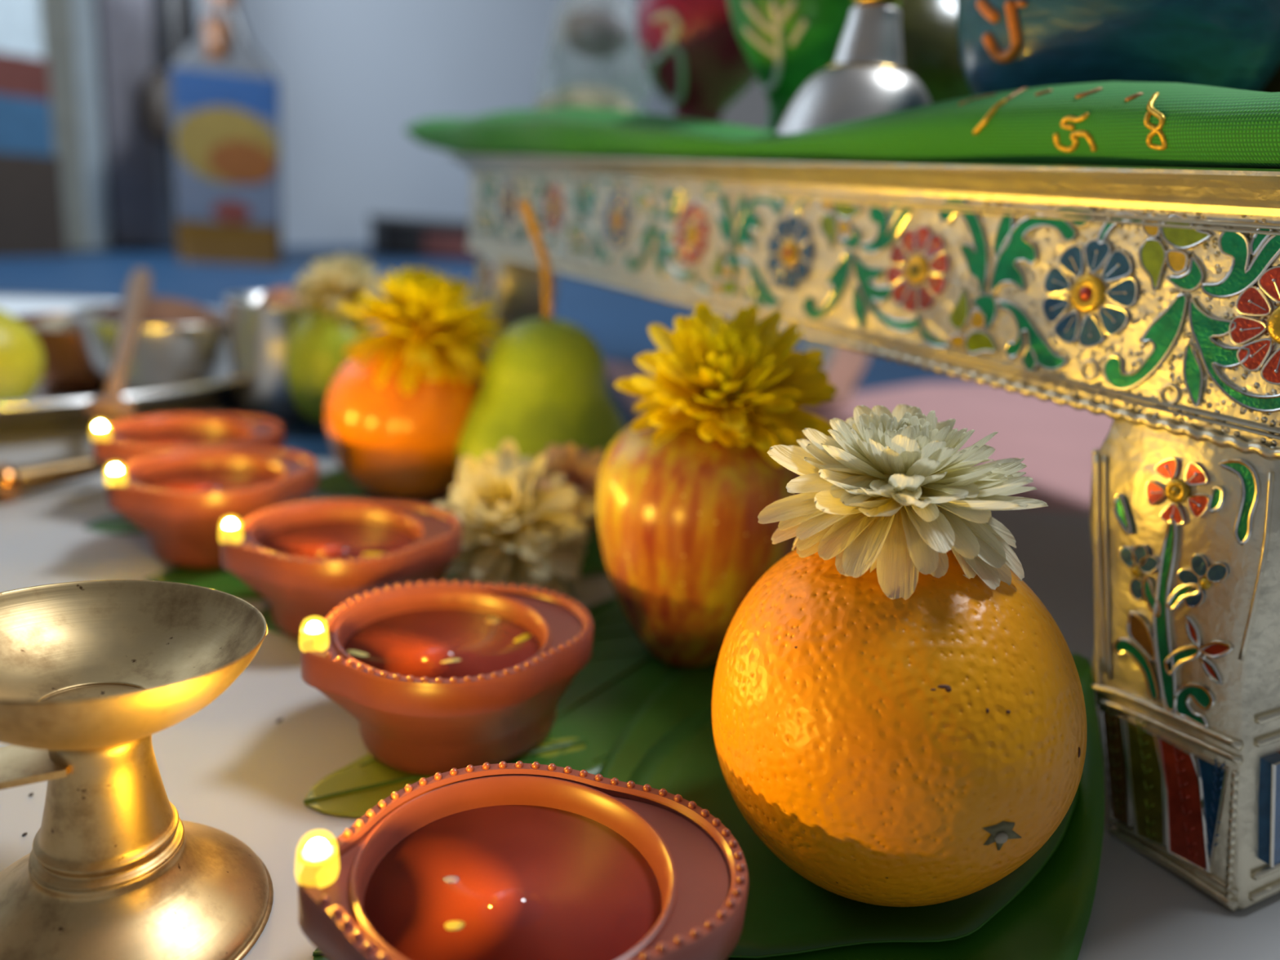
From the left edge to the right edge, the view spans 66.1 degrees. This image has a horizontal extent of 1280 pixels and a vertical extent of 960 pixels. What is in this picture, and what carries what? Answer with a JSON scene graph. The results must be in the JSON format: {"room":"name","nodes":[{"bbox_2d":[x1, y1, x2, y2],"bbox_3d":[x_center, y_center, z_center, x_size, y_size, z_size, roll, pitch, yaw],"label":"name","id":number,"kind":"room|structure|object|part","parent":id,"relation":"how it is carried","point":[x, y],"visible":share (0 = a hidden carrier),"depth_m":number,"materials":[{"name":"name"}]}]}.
{"room":"home prayer room","nodes":[
{"label":"home prayer room","id":0,"kind":"room"},
{"bbox_2d":[110,0,675,247],"bbox_3d":[-0.638,-1.533,1.473,0.080,2.304,3.600,12,18,24],"label":"wall","id":1,"kind":"structure","parent":0,"point":[353,75],"depth_m":2.02,"materials":[{"name":"paint"}]},
{"bbox_2d":[39,0,88,249],"bbox_3d":[-0.783,-1.109,1.226,0.029,1.604,0.062,12,18,24],"label":"trim","id":2,"kind":"structure","parent":1,"relation":"attached to","point":[56,17],"depth_m":1.40,"materials":[{"name":"beige paint"}]},
{"bbox_2d":[71,0,110,248],"bbox_3d":[-0.762,-1.121,1.275,0.021,1.604,0.036,12,18,24],"label":"trim","id":3,"kind":"structure","parent":1,"relation":"attached to","point":[83,12],"depth_m":1.44,"materials":[{"name":"paint"}]},
{"bbox_2d":[94,0,163,244],"bbox_3d":[-0.731,-1.140,1.339,0.017,1.598,0.084,12,18,24],"label":"curtain","id":4,"kind":"object","parent":1,"relation":"hanging from","point":[124,28],"visible":0.8,"depth_m":1.50,"materials":[{"name":"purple fabric"}]},
{"bbox_2d":[140,0,198,221],"bbox_3d":[-0.709,-0.768,1.466,0.073,0.785,0.084,5,16,0],"label":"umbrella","id":5,"kind":"object","parent":1,"relation":"hanging from","point":[179,23],"visible":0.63,"depth_m":1.49,"materials":[{"name":"fabric"}]},
{"bbox_2d":[0,245,974,460],"bbox_3d":[-0.274,-0.315,1.581,5.800,0.026,5.200,5,16,0],"label":"floor","id":6,"kind":"structure","parent":0,"point":[619,321],"depth_m":1.20,"materials":[{"name":"blue"}]},
{"bbox_2d":[0,0,66,257],"bbox_3d":[-0.850,-0.518,1.228,0.100,0.460,0.178,12,18,24],"label":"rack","id":7,"kind":"object","parent":6,"relation":"on","point":[32,217],"visible":1,"depth_m":1.27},
{"bbox_2d":[168,0,282,266],"bbox_3d":[-0.595,-0.513,1.416,0.144,0.390,0.091,-2,17,-22],"label":"shopping bag","id":8,"kind":"object","parent":6,"relation":"on","point":[224,98],"visible":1,"depth_m":1.39,"materials":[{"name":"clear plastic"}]},
{"bbox_2d":[223,286,313,423],"bbox_3d":[-0.213,-0.077,0.587,0.064,0.076,0.064,5,16,0],"label":"steel tumbler","id":9,"kind":"object","parent":6,"relation":"on","point":[260,325],"visible":0.62,"depth_m":0.56,"materials":[{"name":"silver metal"}]},
{"bbox_2d":[284,306,374,424],"bbox_3d":[-0.173,-0.066,0.558,0.053,0.067,0.053,5,16,0],"label":"apple","id":10,"kind":"object","parent":6,"relation":"on","point":[315,344],"visible":0.48,"depth_m":0.54,"materials":[{"name":"green food"}]},
{"bbox_2d":[287,252,386,327],"bbox_3d":[-0.165,-0.105,0.550,0.054,0.045,0.054,9,17,15],"label":"chrysanthemum","id":11,"kind":"object","parent":10,"relation":"on","point":[333,282],"visible":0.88,"depth_m":0.54,"materials":[{"name":"beige plant"}]},
{"bbox_2d":[329,284,350,293],"bbox_3d":[-0.167,-0.106,0.549,0.011,0.013,0.011,10,34,38],"label":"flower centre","id":12,"kind":"object","parent":11,"relation":"on","point":[333,288],"depth_m":0.54,"materials":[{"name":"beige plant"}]},
{"bbox_2d":[368,214,479,260],"bbox_3d":[-0.390,-0.466,1.899,0.243,0.068,0.118,-3,18,-27],"label":"box","id":13,"kind":"object","parent":6,"relation":"on","point":[391,236],"visible":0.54,"depth_m":1.84,"materials":[{"name":"black plastic"}]},
{"bbox_3d":[-0.387,-0.492,1.892,0.243,0.014,0.118,-3,18,-27],"label":"lid","id":14,"kind":"part","parent":13,"relation":"part of","materials":[{"name":"black plastic"}]},
{"bbox_3d":[-0.336,-0.445,1.868,0.150,0.042,0.005,-3,18,-27],"label":"panel","id":15,"kind":"part","parent":13,"relation":"part of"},
{"bbox_2d":[0,400,1279,959],"bbox_3d":[-0.054,0.046,0.223,1.500,0.064,1.000,5,16,0],"label":"cloth","id":16,"kind":"object","parent":6,"relation":"on","point":[228,766],"depth_m":0.20,"materials":[{"name":"white fabric"}]},
{"bbox_3d":[-0.133,0.052,0.164,0.070,0.009,0.014,0,17,-16],"label":"handle","id":17,"kind":"part","parent":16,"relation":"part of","materials":[{"name":"gold metal"}]},
{"bbox_2d":[0,455,108,502],"bbox_3d":[-0.250,0.000,0.407,0.055,0.016,0.016,-10,22,-43],"label":"spoon","id":18,"kind":"object","parent":16,"relation":"on","point":[15,481],"visible":0.93,"depth_m":0.41,"materials":[{"name":"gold metal"}]},
{"bbox_3d":[-0.097,0.056,0.179,0.025,0.025,0.025,5,16,0],"label":"stem","id":19,"kind":"part","parent":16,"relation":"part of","materials":[{"name":"gold metal"}]},
{"bbox_2d":[0,294,248,430],"bbox_3d":[-0.425,-0.079,0.612,0.412,0.023,0.412,5,16,0],"label":"platter","id":20,"kind":"object","parent":16,"relation":"on","point":[47,405],"visible":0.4,"depth_m":0.54,"materials":[{"name":"silver metal"}]},
{"bbox_2d":[0,309,44,402],"bbox_3d":[-0.342,-0.063,0.511,0.056,0.057,0.056,5,16,0],"label":"lemon","id":21,"kind":"object","parent":20,"relation":"on","point":[22,359],"visible":0.88,"depth_m":0.51,"materials":[{"name":"yellow food"}]},
{"bbox_2d":[13,311,105,389],"bbox_3d":[-0.339,-0.080,0.600,0.080,0.042,0.080,5,16,0],"label":"copper bowl","id":22,"kind":"object","parent":20,"relation":"on","point":[67,366],"visible":0.46,"depth_m":0.57,"materials":[{"name":"brown metal"}]},
{"bbox_2d":[82,267,151,422],"bbox_3d":[-0.276,-0.079,0.534,0.023,0.052,0.210,-1,17,-21],"label":"wooden spoon","id":23,"kind":"object","parent":20,"relation":"on","point":[111,406],"visible":0.98,"depth_m":0.50,"materials":[{"name":"brown wood"}]},
{"bbox_3d":[-0.279,-0.083,0.541,0.015,0.048,0.194,-2,17,-23],"label":"handle","id":24,"kind":"part","parent":23,"relation":"part of","materials":[{"name":"brown wood"}]},
{"bbox_2d":[70,296,231,393],"bbox_3d":[-0.290,-0.082,0.594,0.092,0.057,0.092,5,16,0],"label":"steel bowl","id":25,"kind":"object","parent":20,"relation":"on","point":[180,343],"visible":0.73,"depth_m":0.56,"materials":[{"name":"silver metal"}]},
{"bbox_2d":[0,579,266,750],"bbox_3d":[-0.096,0.035,0.173,0.057,0.017,0.057,6,12,0],"label":"bowl","id":26,"kind":"object","parent":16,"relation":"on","point":[104,664],"depth_m":0.19,"materials":[{"name":"gold metal"}]},
{"bbox_3d":[-0.119,0.052,0.179,0.101,0.062,0.059,5,16,0],"label":"brass burner","id":27,"kind":"part","parent":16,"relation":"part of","materials":[{"name":"gold metal"}]},
{"bbox_2d":[84,497,319,533],"bbox_3d":[-0.176,0.014,0.404,0.092,0.002,0.041,-6,19,-34],"label":"leaf","id":28,"kind":"object","parent":16,"relation":"on","point":[117,523],"visible":0.12,"depth_m":0.38,"materials":[{"name":"green plant"}]},
{"bbox_2d":[91,412,284,469],"bbox_3d":[-0.186,-0.009,0.410,0.075,0.038,0.060,-10,22,-42],"label":"oil lamp","id":29,"kind":"object","parent":28,"relation":"on","point":[119,443],"visible":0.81,"depth_m":0.41,"materials":[{"name":"ceramic"}]},
{"bbox_2d":[91,426,109,431],"bbox_3d":[-0.210,-0.020,0.383,0.006,0.001,0.006,-10,22,-42],"label":"light","id":30,"kind":"object","parent":29,"relation":"on","point":[94,428],"depth_m":0.38,"materials":[{"name":"white"}]},
{"bbox_2d":[144,566,266,599],"bbox_3d":[-0.122,0.034,0.352,0.100,0.002,0.050,0,17,-18],"label":"leaf","id":31,"kind":"object","parent":16,"relation":"on","point":[220,579],"visible":0.17,"depth_m":0.34,"materials":[{"name":"green plant"}]},
{"bbox_2d":[105,446,318,568],"bbox_3d":[-0.155,0.007,0.362,0.062,0.038,0.066,7,16,7],"label":"oil lamp","id":32,"kind":"object","parent":16,"relation":"on","point":[181,500],"visible":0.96,"depth_m":0.35,"materials":[{"name":"ceramic"}]},
{"bbox_2d":[105,469,125,475],"bbox_3d":[-0.177,-0.003,0.333,0.006,0.001,0.006,19,21,41],"label":"light","id":33,"kind":"object","parent":32,"relation":"on","point":[122,471],"depth_m":0.33,"materials":[{"name":"white"}]},
{"bbox_2d":[312,948,328,959],"bbox_3d":[-0.018,0.089,0.191,0.088,0.002,0.050,2,16,-11],"label":"leaf","id":34,"kind":"object","parent":16,"relation":"on","point":[317,955],"visible":0.07,"depth_m":0.18,"materials":[{"name":"green plant"}]},
{"bbox_2d":[297,760,748,959],"bbox_3d":[-0.018,0.075,0.169,0.062,0.038,0.066,20,21,41],"label":"oil lamp","id":35,"kind":"object","parent":34,"relation":"on","point":[536,861],"visible":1,"depth_m":0.17,"materials":[{"name":"ceramic"}]},
{"bbox_2d":[297,840,337,866],"bbox_3d":[-0.051,0.059,0.156,0.006,0.001,0.006,2,16,-12],"label":"light","id":36,"kind":"object","parent":35,"relation":"on","point":[314,853],"depth_m":0.16,"materials":[{"name":"yellow"}]},
{"bbox_2d":[444,920,464,930],"bbox_3d":[-0.030,0.071,0.157,0.003,0.001,0.002,0,17,-16],"label":"bit","id":37,"kind":"object","parent":35,"relation":"in","point":[451,925],"visible":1,"depth_m":0.16,"materials":[{"name":"yellow"}]},
{"bbox_2d":[311,467,451,497],"bbox_3d":[-0.112,-0.002,0.479,0.106,0.002,0.066,-11,22,-43],"label":"leaf","id":38,"kind":"object","parent":16,"relation":"on","point":[335,482],"visible":0.14,"depth_m":0.45,"materials":[{"name":"green plant"}]},
{"bbox_2d":[324,351,482,498],"bbox_3d":[-0.104,-0.028,0.445,0.073,0.069,0.073,5,16,0],"label":"fruit","id":39,"kind":"object","parent":38,"relation":"on","point":[391,442],"visible":0.77,"depth_m":0.42,"materials":[{"name":"orange food"}]},
{"bbox_2d":[337,266,505,395],"bbox_3d":[-0.095,-0.066,0.433,0.068,0.054,0.072,14,18,29],"label":"chrysanthemum","id":40,"kind":"object","parent":39,"relation":"on","point":[424,316],"visible":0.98,"depth_m":0.42,"materials":[{"name":"yellow plant"}]},
{"bbox_2d":[407,313,442,339],"bbox_3d":[-0.094,-0.068,0.430,0.016,0.018,0.015,18,25,22],"label":"flower centre","id":41,"kind":"object","parent":40,"relation":"on","point":[420,331],"depth_m":0.42,"materials":[{"name":"yellow plant"}]},
{"bbox_2d":[260,569,573,634],"bbox_3d":[-0.075,0.041,0.338,0.110,0.002,0.062,-4,18,-28],"label":"leaf","id":42,"kind":"object","parent":16,"relation":"on","point":[266,611],"visible":0.12,"depth_m":0.32,"materials":[{"name":"green plant"}]},
{"bbox_2d":[219,497,462,640],"bbox_3d":[-0.093,0.026,0.315,0.062,0.038,0.066,12,17,22],"label":"oil lamp","id":43,"kind":"object","parent":42,"relation":"on","point":[306,558],"visible":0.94,"depth_m":0.30,"materials":[{"name":"ceramic"}]},
{"bbox_2d":[219,523,241,531],"bbox_3d":[-0.121,0.014,0.292,0.006,0.001,0.006,-5,19,-31],"label":"light","id":44,"kind":"object","parent":43,"relation":"on","point":[226,526],"depth_m":0.29,"materials":[{"name":"white"}]},
{"bbox_2d":[362,552,386,556],"bbox_3d":[-0.083,0.023,0.306,0.008,0.001,0.004,4,16,-5],"label":"bit","id":45,"kind":"object","parent":43,"relation":"in","point":[369,554],"visible":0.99,"depth_m":0.31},
{"bbox_2d":[431,440,596,597],"bbox_3d":[-0.047,0.017,0.354,0.063,0.057,0.064,4,16,-3],"label":"chrysanthemum","id":46,"kind":"object","parent":42,"relation":"on","point":[513,532],"visible":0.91,"depth_m":0.34,"materials":[{"name":"beige plant"}]},
{"bbox_2d":[498,514,523,533],"bbox_3d":[-0.046,0.016,0.353,0.011,0.011,0.011,-36,51,-16],"label":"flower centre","id":47,"kind":"object","parent":46,"relation":"on","point":[505,519],"depth_m":0.34,"materials":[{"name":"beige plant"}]},
{"bbox_2d":[524,443,604,530],"bbox_3d":[-0.024,0.003,0.359,0.037,0.032,0.033,9,16,13],"label":"chrysanthemum","id":48,"kind":"object","parent":46,"relation":"on","point":[580,468],"visible":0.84,"depth_m":0.36,"materials":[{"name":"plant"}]},
{"bbox_2d":[566,481,577,487],"bbox_3d":[-0.025,0.003,0.360,0.006,0.005,0.006,15,52,-6],"label":"flower","id":49,"kind":"object","parent":48,"relation":"on","point":[572,483],"depth_m":0.36,"materials":[{"name":"beige plant"}]},
{"bbox_2d":[303,737,586,817],"bbox_3d":[-0.046,0.071,0.243,0.071,0.002,0.038,-4,18,-29],"label":"leaf","id":50,"kind":"object","parent":16,"relation":"on","point":[356,788],"visible":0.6,"depth_m":0.23,"materials":[{"name":"green plant"}]},
{"bbox_2d":[446,525,607,580],"bbox_3d":[-0.033,0.024,0.412,0.080,0.002,0.142,15,19,31],"label":"leaf","id":51,"kind":"object","parent":16,"relation":"on","point":[593,562],"visible":0.06,"depth_m":0.39,"materials":[{"name":"green plant"}]},
{"bbox_2d":[456,198,626,471],"bbox_3d":[-0.041,-0.053,0.432,0.080,0.134,0.080,5,16,0],"label":"pear","id":52,"kind":"object","parent":51,"relation":"on","point":[544,384],"visible":0.64,"depth_m":0.41,"materials":[{"name":"green food"}]},
{"bbox_3d":[-0.044,-0.093,0.419,0.018,0.052,0.005,2,16,-11],"label":"stem","id":53,"kind":"part","parent":52,"relation":"part of","materials":[{"name":"brown plant"}]},
{"bbox_3d":[-0.033,0.024,0.411,0.080,0.001,0.141,15,19,31],"label":"blade","id":54,"kind":"part","parent":51,"relation":"part of","materials":[{"name":"green plant"}]},
{"bbox_2d":[505,595,679,774],"bbox_3d":[-0.004,0.058,0.300,0.078,0.002,0.163,14,19,30],"label":"leaf","id":55,"kind":"object","parent":16,"relation":"on","point":[620,674],"visible":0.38,"depth_m":0.29,"materials":[{"name":"green plant"}]},
{"bbox_2d":[300,579,593,775],"bbox_3d":[-0.048,0.048,0.253,0.062,0.038,0.066,12,18,24],"label":"oil lamp","id":56,"kind":"object","parent":55,"relation":"on","point":[417,713],"visible":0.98,"depth_m":0.24,"materials":[{"name":"ceramic"}]},
{"bbox_2d":[300,625,327,637],"bbox_3d":[-0.076,0.035,0.231,0.006,0.001,0.006,-4,18,-29],"label":"light","id":57,"kind":"object","parent":56,"relation":"on","point":[308,631],"depth_m":0.23,"materials":[{"name":"yellow"}]},
{"bbox_2d":[346,649,368,656],"bbox_3d":[-0.070,0.043,0.243,0.006,0.001,0.002,10,17,16],"label":"bit","id":58,"kind":"object","parent":56,"relation":"in","point":[350,651],"visible":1,"depth_m":0.24,"materials":[{"name":"beige"}]},
{"bbox_2d":[440,658,461,662],"bbox_3d":[-0.047,0.045,0.243,0.005,0.001,0.001,-4,18,-28],"label":"bit","id":59,"kind":"object","parent":56,"relation":"in","point":[451,660],"visible":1,"depth_m":0.24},
{"bbox_2d":[484,617,499,623],"bbox_3d":[-0.040,0.038,0.268,0.004,0.001,0.005,11,17,21],"label":"bit","id":60,"kind":"object","parent":56,"relation":"in","point":[491,620],"visible":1,"depth_m":0.27,"materials":[{"name":"orange"}]},
{"bbox_2d":[513,633,531,642],"bbox_3d":[-0.031,0.042,0.259,0.002,0.001,0.007,15,19,30],"label":"bit","id":61,"kind":"object","parent":56,"relation":"in","point":[523,637],"visible":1,"depth_m":0.26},
{"bbox_2d":[595,423,799,666],"bbox_3d":[0.018,0.016,0.304,0.064,0.083,0.064,5,16,0],"label":"apple","id":62,"kind":"object","parent":55,"relation":"on","point":[683,543],"visible":0.76,"depth_m":0.28,"materials":[{"name":"food"}]},
{"bbox_2d":[613,302,838,467],"bbox_3d":[0.025,-0.024,0.290,0.061,0.055,0.056,-9,21,-40],"label":"chrysanthemum","id":63,"kind":"object","parent":62,"relation":"on","point":[739,380],"visible":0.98,"depth_m":0.28,"materials":[{"name":"yellow plant"}]},
{"bbox_2d":[707,387,740,406],"bbox_3d":[0.025,-0.025,0.288,0.011,0.012,0.011,5,52,14],"label":"flower centre","id":64,"kind":"object","parent":63,"relation":"on","point":[733,394],"depth_m":0.28,"materials":[{"name":"yellow plant"}]},
{"bbox_2d":[597,662,717,790],"bbox_3d":[0.023,0.070,0.262,0.053,0.002,0.151,10,17,18],"label":"leaf","id":65,"kind":"object","parent":16,"relation":"on","point":[687,692],"visible":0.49,"depth_m":0.28,"materials":[{"name":"green plant"}]},
{"bbox_2d":[626,706,1078,958],"bbox_3d":[0.050,0.071,0.242,0.112,0.016,0.117,5,16,0],"label":"leaf","id":66,"kind":"object","parent":16,"relation":"on","point":[787,913],"visible":0.27,"depth_m":0.21,"materials":[{"name":"green plant"}]},
{"bbox_2d":[711,549,1087,906],"bbox_3d":[0.053,0.049,0.209,0.078,0.079,0.079,5,16,0],"label":"orange","id":67,"kind":"object","parent":66,"relation":"on","point":[920,749],"visible":0.95,"depth_m":0.18,"materials":[{"name":"orange food"}]},
{"bbox_2d":[757,404,1048,599],"bbox_3d":[0.053,0.003,0.197,0.052,0.033,0.051,14,18,30],"label":"chrysanthemum","id":68,"kind":"object","parent":67,"relation":"on","point":[893,493],"visible":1,"depth_m":0.19,"materials":[{"name":"beige plant"}]},
{"bbox_2d":[880,472,921,498],"bbox_3d":[0.052,0.001,0.198,0.010,0.010,0.010,-12,22,-31],"label":"flower centre","id":69,"kind":"object","parent":68,"relation":"on","point":[896,486],"depth_m":0.18,"materials":[{"name":"beige plant"}]},
{"bbox_2d":[445,154,1279,911],"bbox_3d":[0.140,-0.064,0.491,0.317,0.156,0.553,-4,18,-29],"label":"stand","id":70,"kind":"object","parent":16,"relation":"on","point":[1146,300],"visible":0.9,"depth_m":0.23,"materials":[{"name":"gold foil"},{"name":"silver wire"},{"name":"green enamel"}]},
{"bbox_2d":[484,271,489,279],"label":"flower","id":71,"kind":"object","parent":70,"relation":"on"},
{"bbox_2d":[503,194,511,211],"bbox_3d":[-0.075,-0.158,0.559,0.002,0.009,0.009,-4,18,-29],"label":"flower","id":72,"kind":"object","parent":70,"relation":"on","point":[507,197],"depth_m":0.56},
{"bbox_3d":[-0.080,-0.091,0.619,0.040,0.100,0.059,-4,18,-29],"label":"leg","id":73,"kind":"part","parent":70,"relation":"part of","materials":[{"name":"gold metal"}]},
{"bbox_2d":[547,199,557,217],"bbox_3d":[-0.045,-0.140,0.506,0.002,0.009,0.009,-4,18,-29],"label":"flower","id":74,"kind":"object","parent":70,"relation":"on","point":[553,213],"depth_m":0.50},
{"bbox_2d":[613,215,617,223],"bbox_3d":[-0.011,-0.118,0.446,0.002,0.004,0.004,-4,18,-29],"label":"flower","id":75,"kind":"object","parent":70,"relation":"on","point":[615,220],"depth_m":0.44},
{"bbox_2d":[610,209,622,230],"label":"flower","id":76,"kind":"object","parent":70,"relation":"on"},
{"bbox_2d":[687,229,692,238],"bbox_3d":[0.020,-0.098,0.392,0.002,0.004,0.004,-4,18,-29],"label":"flower","id":77,"kind":"object","parent":70,"relation":"on","point":[689,233],"depth_m":0.39,"materials":[{"name":"gold metal"}]},
{"bbox_2d":[684,222,698,245],"bbox_3d":[0.020,-0.098,0.392,0.002,0.009,0.009,-4,18,-29],"label":"flower","id":78,"kind":"object","parent":70,"relation":"on","point":[691,229],"depth_m":0.39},
{"bbox_2d":[784,247,791,257],"bbox_3d":[0.051,-0.078,0.338,0.002,0.004,0.004,-4,18,-29],"label":"flower","id":79,"kind":"object","parent":70,"relation":"on","point":[788,251],"depth_m":0.34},
{"bbox_2d":[780,239,799,266],"bbox_3d":[0.051,-0.078,0.338,0.002,0.009,0.009,-4,18,-29],"label":"flower centre","id":80,"kind":"object","parent":70,"relation":"on","point":[789,248],"depth_m":0.34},
{"bbox_3d":[0.148,-0.107,0.743,0.040,0.100,0.059,-4,18,-29],"label":"leg","id":81,"kind":"part","parent":70,"relation":"part of","materials":[{"name":"silver metal"}]},
{"bbox_2d":[403,81,1279,168],"bbox_3d":[0.115,-0.164,0.501,0.302,0.026,0.651,-4,18,-29],"label":"cloth","id":82,"kind":"object","parent":70,"relation":"on","point":[1102,123],"visible":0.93,"depth_m":0.26,"materials":[{"name":"green fabric"}]},
{"bbox_2d":[533,10,633,111],"bbox_3d":[-0.031,-0.280,0.675,0.082,0.115,0.056,5,16,0],"label":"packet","id":83,"kind":"object","parent":82,"relation":"on","point":[589,33],"visible":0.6,"depth_m":0.66,"materials":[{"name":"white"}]},
{"bbox_2d":[635,0,757,122],"bbox_3d":[0.035,-0.232,0.527,0.076,0.118,0.076,5,16,0],"label":"clay pot","id":84,"kind":"object","parent":82,"relation":"on","point":[693,55],"visible":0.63,"depth_m":0.50,"materials":[{"name":"red ceramic"}]},
{"bbox_2d":[727,0,853,131],"bbox_3d":[0.065,-0.198,0.403,0.067,0.125,0.067,5,16,0],"label":"clay pot","id":85,"kind":"object","parent":82,"relation":"on","point":[785,43],"visible":0.63,"depth_m":0.39,"materials":[{"name":"green ceramic"}]},
{"bbox_2d":[775,0,931,133],"bbox_3d":[0.079,-0.159,0.329,0.058,0.092,0.058,5,16,0],"label":"bell","id":86,"kind":"object","parent":82,"relation":"on","point":[867,77],"visible":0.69,"depth_m":0.32,"materials":[{"name":"metal"}]},
{"bbox_3d":[0.081,-0.180,0.322,0.017,0.047,0.017,5,16,0],"label":"handle","id":87,"kind":"part","parent":86,"relation":"part of","materials":[{"name":"gold metal"}]},
{"bbox_2d":[897,0,973,103],"bbox_3d":[0.123,-0.191,0.454,0.086,0.093,0.086,5,16,0],"label":"clay pot","id":88,"kind":"object","parent":82,"relation":"on","point":[929,28],"visible":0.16,"depth_m":0.41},
{"bbox_2d":[956,0,1279,95],"bbox_3d":[0.144,-0.147,0.290,0.095,0.103,0.095,5,16,0],"label":"clay pot","id":89,"kind":"object","parent":82,"relation":"on","point":[1005,45],"visible":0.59,"depth_m":0.26,"materials":[{"name":"teal ceramic"}]},
{"bbox_2d":[1262,66,1279,92],"bbox_3d":[0.220,-0.142,0.304,0.090,0.097,0.090,5,16,0],"label":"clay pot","id":90,"kind":"object","parent":82,"relation":"on","point":[1273,85],"visible":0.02,"depth_m":0.29,"materials":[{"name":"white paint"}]},
{"bbox_3d":[0.165,-0.075,0.758,0.001,0.026,0.015,-4,18,-29],"label":"enamel panel","id":91,"kind":"part","parent":70,"relation":"part of","materials":[{"name":"pink"}]},
{"bbox_3d":[0.147,-0.134,0.471,0.317,0.009,0.553,-4,18,-29],"label":"moulding","id":92,"kind":"part","parent":70,"relation":"part of","materials":[{"name":"gold metal"}]},
{"bbox_3d":[0.016,-0.073,0.404,0.003,0.003,0.524,-4,18,-29],"label":"rope trim","id":93,"kind":"part","parent":70,"relation":"part of","materials":[{"name":"gold metal"}]},
{"bbox_2d":[910,263,919,275],"bbox_3d":[0.080,-0.061,0.286,0.002,0.004,0.004,-4,18,-29],"label":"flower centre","id":94,"kind":"object","parent":70,"relation":"on","point":[914,269],"depth_m":0.29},
{"bbox_2d":[904,253,928,284],"bbox_3d":[0.081,-0.061,0.286,0.002,0.009,0.009,-4,18,-29],"label":"flower centre","id":95,"kind":"object","parent":70,"relation":"on","point":[916,265],"depth_m":0.29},
{"bbox_2d":[1079,285,1092,301],"bbox_3d":[0.108,-0.045,0.238,0.002,0.004,0.004,-4,18,-29],"label":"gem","id":96,"kind":"object","parent":70,"relation":"on","point":[1086,292],"depth_m":0.24,"materials":[{"name":"red glass"}]},
{"bbox_2d":[1069,275,1106,312],"bbox_3d":[0.108,-0.045,0.238,0.002,0.009,0.009,-4,18,-29],"label":"flower centre","id":97,"kind":"object","parent":70,"relation":"on","point":[1087,293],"depth_m":0.24,"materials":[{"name":"gold metal"}]},
{"bbox_3d":[0.116,0.070,0.239,0.001,0.026,0.015,-4,18,-29],"label":"enamel panel","id":98,"kind":"part","parent":70,"relation":"part of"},
{"bbox_2d":[1131,565,1142,577],"bbox_3d":[0.117,0.021,0.231,0.002,0.003,0.003,-4,18,-29],"label":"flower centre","id":99,"kind":"object","parent":70,"relation":"on","point":[1135,571],"depth_m":0.23,"materials":[{"name":"gold metal"}]},
{"bbox_3d":[0.119,0.072,0.233,0.002,0.027,0.018,-4,18,-28],"label":"enamel panel","id":100,"kind":"part","parent":70,"relation":"part of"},
{"bbox_2d":[1170,486,1180,496],"bbox_3d":[0.120,0.003,0.221,0.002,0.002,0.002,-4,18,-29],"label":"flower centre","id":101,"kind":"object","parent":70,"relation":"on","point":[1175,491],"depth_m":0.22,"materials":[{"name":"gold metal"}]},
{"bbox_2d":[1164,479,1190,502],"bbox_3d":[0.121,0.003,0.221,0.002,0.005,0.005,-4,18,-29],"label":"flower centre","id":102,"kind":"object","parent":70,"relation":"on","point":[1176,491],"depth_m":0.22,"materials":[{"name":"gold metal"}]},
{"bbox_3d":[0.124,0.074,0.225,0.002,0.026,0.019,-4,18,-28],"label":"enamel panel","id":103,"kind":"part","parent":70,"relation":"part of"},
{"bbox_3d":[0.139,0.038,0.236,0.040,0.100,0.059,-4,18,-29],"label":"leg","id":104,"kind":"part","parent":70,"relation":"part of","materials":[{"name":"silver metal"}]},
{"bbox_2d":[1199,577,1211,589],"bbox_3d":[0.125,0.023,0.217,0.002,0.003,0.003,-4,18,-29],"label":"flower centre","id":105,"kind":"object","parent":70,"relation":"on","point":[1204,584],"depth_m":0.22,"materials":[{"name":"gold metal"}]},
{"bbox_3d":[0.126,0.074,0.220,0.001,0.024,0.010,-4,18,-29],"label":"enamel panel","id":106,"kind":"part","parent":70,"relation":"part of","materials":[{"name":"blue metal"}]},
{"bbox_3d":[0.139,0.072,0.216,0.007,0.022,0.009,-4,18,-29],"label":"enamel panel","id":107,"kind":"part","parent":70,"relation":"part of","materials":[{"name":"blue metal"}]},
{"bbox_2d":[1266,306,1279,344],"bbox_3d":[0.131,-0.031,0.198,0.002,0.009,0.009,-4,18,-29],"label":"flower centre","id":108,"kind":"object","parent":70,"relation":"on","point":[1273,322],"depth_m":0.20,"materials":[{"name":"gold metal"}]},
{"bbox_2d":[725,653,1104,959],"bbox_3d":[0.072,0.066,0.232,0.074,0.037,0.162,14,19,30],"label":"leaf","id":109,"kind":"object","parent":16,"relation":"on","point":[1049,918],"visible":0.29,"depth_m":0.21,"materials":[{"name":"green plant"}]},
{"bbox_2d":[604,360,1113,513],"bbox_3d":[0.334,-0.007,0.645,0.661,0.001,0.690,0,17,-17],"label":"floor mat","id":110,"kind":"object","parent":6,"relation":"on","point":[1056,443],"visible":0.3,"depth_m":0.75,"materials":[{"name":"pink fabric"}]}
]}

